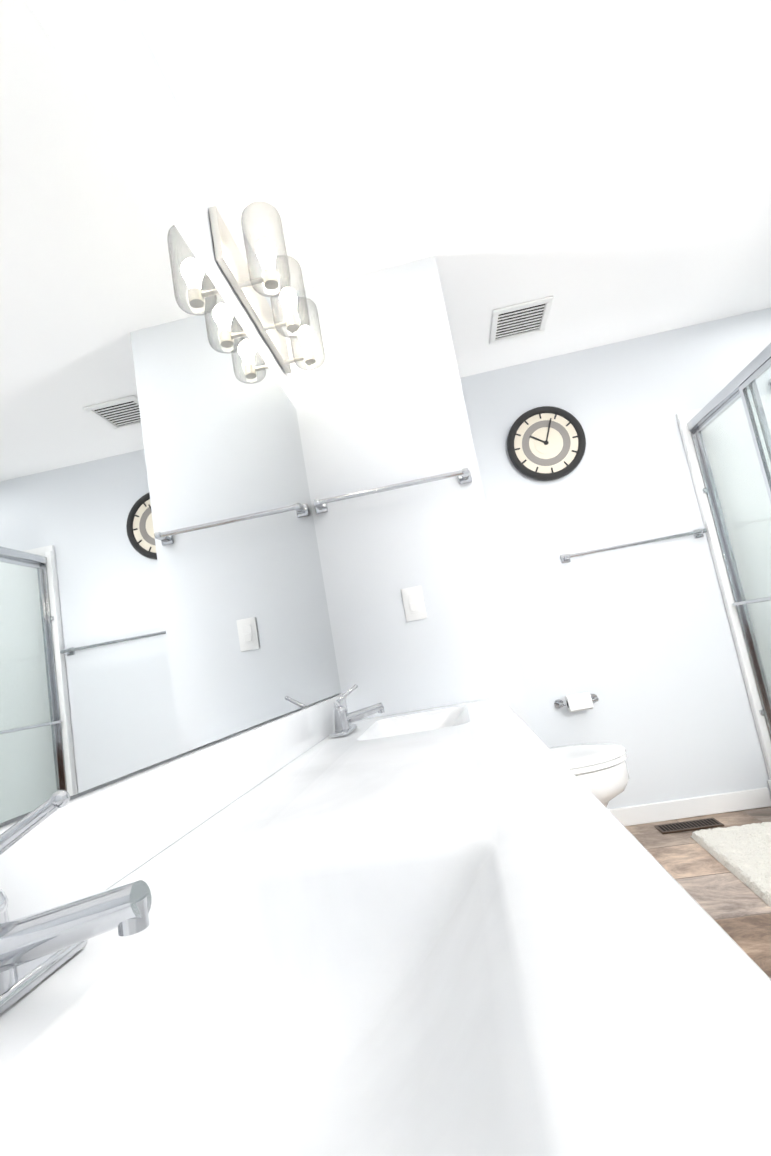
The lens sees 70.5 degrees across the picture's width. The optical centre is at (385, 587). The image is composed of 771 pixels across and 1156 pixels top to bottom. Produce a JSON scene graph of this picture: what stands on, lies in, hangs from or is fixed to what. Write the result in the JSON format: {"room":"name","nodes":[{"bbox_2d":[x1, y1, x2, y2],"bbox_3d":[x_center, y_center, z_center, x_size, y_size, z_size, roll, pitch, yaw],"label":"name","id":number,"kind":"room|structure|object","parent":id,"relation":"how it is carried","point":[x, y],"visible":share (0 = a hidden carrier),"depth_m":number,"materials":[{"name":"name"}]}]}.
{"room":"bathroom","nodes":[
{"label":"bathroom","id":0,"kind":"room"},
{"bbox_2d":[0,0,338,826],"bbox_3d":[-0.363,-0.019,1.198,0.100,2.445,3.730,-11,-8,6],"label":"wall","id":1,"kind":"structure","parent":0,"point":[104,48],"depth_m":1.16,"materials":[{"name":"white paint"}]},
{"bbox_2d":[0,0,340,822],"bbox_3d":[-0.370,-0.260,1.021,0.006,1.064,1.956,-11,-8,6],"label":"vanity mirror","id":2,"kind":"object","parent":1,"relation":"attached to","point":[162,592],"visible":1,"depth_m":0.79,"materials":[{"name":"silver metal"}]},
{"bbox_2d":[209,201,324,373],"bbox_3d":[-0.335,-0.909,1.720,0.171,0.224,0.600,-11,-8,6],"label":"light","id":3,"kind":"object","parent":1,"relation":"attached to","point":[237,271],"visible":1,"depth_m":1.62,"materials":[{"name":"white glass"}]},
{"bbox_2d":[276,256,530,728],"bbox_3d":[0.096,0.006,1.988,0.627,2.445,0.120,-11,-8,6],"label":"wall","id":4,"kind":"structure","parent":0,"point":[378,398],"depth_m":1.97,"materials":[{"name":"white paint"}]},
{"bbox_2d":[313,468,471,513],"bbox_3d":[0.020,-0.348,1.936,0.574,0.044,0.077,-11,-8,6],"label":"rail","id":5,"kind":"object","parent":4,"relation":"attached to","point":[463,475],"visible":1,"depth_m":1.91,"materials":[{"name":"silver metal"}]},
{"bbox_2d":[401,586,426,621],"bbox_3d":[0.099,0.055,1.915,0.072,0.116,0.011,-11,-8,6],"label":"switch plate","id":6,"kind":"object","parent":4,"relation":"attached to","point":[413,603],"visible":1,"depth_m":1.91,"materials":[{"name":"white plastic"}]},
{"bbox_2d":[127,0,770,377],"bbox_3d":[0.798,-1.522,1.220,2.920,0.100,3.730,-11,-8,6],"label":"ceiling","id":7,"kind":"structure","parent":0,"point":[599,171],"depth_m":1.64,"materials":[{"name":"white paint"}]},
{"bbox_2d":[489,296,553,344],"bbox_3d":[0.631,-1.254,2.570,0.270,0.012,0.270,-11,-8,6],"label":"air vent","id":8,"kind":"object","parent":7,"relation":"attached to","point":[520,320],"visible":1,"depth_m":2.56,"materials":[{"name":"white metal"}]},
{"bbox_2d":[460,308,770,808],"bbox_3d":[1.240,-0.079,2.843,2.720,2.445,0.100,-11,-8,6],"label":"wall","id":9,"kind":"structure","parent":0,"point":[638,640],"depth_m":2.81,"materials":[{"name":"white paint"}]},
{"bbox_2d":[507,406,585,480],"bbox_3d":[0.850,-0.765,2.893,0.408,0.408,0.049,-11,-8,6],"label":"clock","id":10,"kind":"object","parent":9,"relation":"attached to","point":[546,443],"visible":0.98,"depth_m":2.88,"materials":[{"name":"grey plastic"}]},
{"bbox_2d":[554,692,598,711],"bbox_3d":[0.952,0.563,2.697,0.214,0.082,0.116,-11,-8,6],"label":"toilet paper holder","id":11,"kind":"object","parent":9,"relation":"attached to","point":[580,701],"visible":1,"depth_m":2.65,"materials":[{"name":"white paper"}]},
{"bbox_2d":[560,528,706,562],"bbox_3d":[1.254,-0.217,2.766,0.709,0.044,0.077,-11,-8,6],"label":"towel rail","id":12,"kind":"object","parent":9,"relation":"attached to","point":[696,533],"visible":1,"depth_m":2.74,"materials":[{"name":"silver metal"}]},
{"bbox_2d":[608,787,770,826],"bbox_3d":[1.107,1.127,2.668,1.470,0.088,0.013,-11,-8,6],"label":"baseboard","id":13,"kind":"structure","parent":9,"relation":"attached to","point":[696,806],"depth_m":2.61,"materials":[{"name":"white wood"}]},
{"bbox_2d":[625,807,770,978],"bbox_3d":[1.232,0.963,0.887,2.920,0.100,3.730,-11,-8,6],"label":"floor","id":14,"kind":"structure","parent":0,"point":[735,908],"depth_m":1.99,"materials":[{"name":"wood"}]},
{"bbox_2d":[0,684,770,1155],"bbox_3d":[0.061,0.637,0.866,0.550,0.932,1.956,-11,-8,6],"label":"bathroom vanity","id":15,"kind":"object","parent":14,"relation":"on","point":[330,926],"visible":1,"depth_m":0.41,"materials":[{"name":"white quartz"},{"name":"white painted wood"}]},
{"bbox_2d":[0,789,151,1110],"bbox_3d":[-0.236,0.212,0.370,0.154,0.132,0.160,-11,-8,6],"label":"faucet","id":16,"kind":"object","parent":15,"relation":"on","point":[53,977],"depth_m":0.36,"materials":[{"name":"silver metal"}]},
{"bbox_2d":[329,684,384,738],"bbox_3d":[-0.082,0.349,1.593,0.154,0.132,0.160,-11,-8,6],"label":"faucet","id":17,"kind":"object","parent":15,"relation":"on","point":[343,719],"depth_m":1.58,"materials":[{"name":"silver metal"}]},
{"bbox_2d":[550,743,629,806],"bbox_3d":[0.650,0.781,2.360,0.763,0.840,0.490,-11,-8,6],"label":"toilet","id":18,"kind":"object","parent":14,"relation":"on","point":[600,771],"visible":0.17,"depth_m":2.19,"materials":[{"name":"white ceramic"}]},
{"bbox_2d":[654,818,723,833],"bbox_3d":[1.397,1.097,2.517,0.270,0.008,0.105,-11,-8,6],"label":"floor vent","id":19,"kind":"object","parent":14,"relation":"in","point":[688,825],"visible":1,"depth_m":2.50,"materials":[{"name":"brown"}]},
{"bbox_2d":[676,343,770,795],"bbox_3d":[2.057,-0.125,2.133,0.953,2.069,1.101,-11,-8,6],"label":"shower","id":20,"kind":"object","parent":14,"relation":"on","point":[725,432],"visible":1,"depth_m":2.68,"materials":[{"name":"white glass"}]},
{"bbox_2d":[690,822,770,906],"bbox_3d":[1.497,0.996,1.991,0.456,0.032,0.786,-11,-8,8],"label":"mat","id":21,"kind":"object","parent":14,"relation":"on","point":[742,853],"visible":1,"depth_m":2.13,"materials":[{"name":"white fabric"}]}
]}

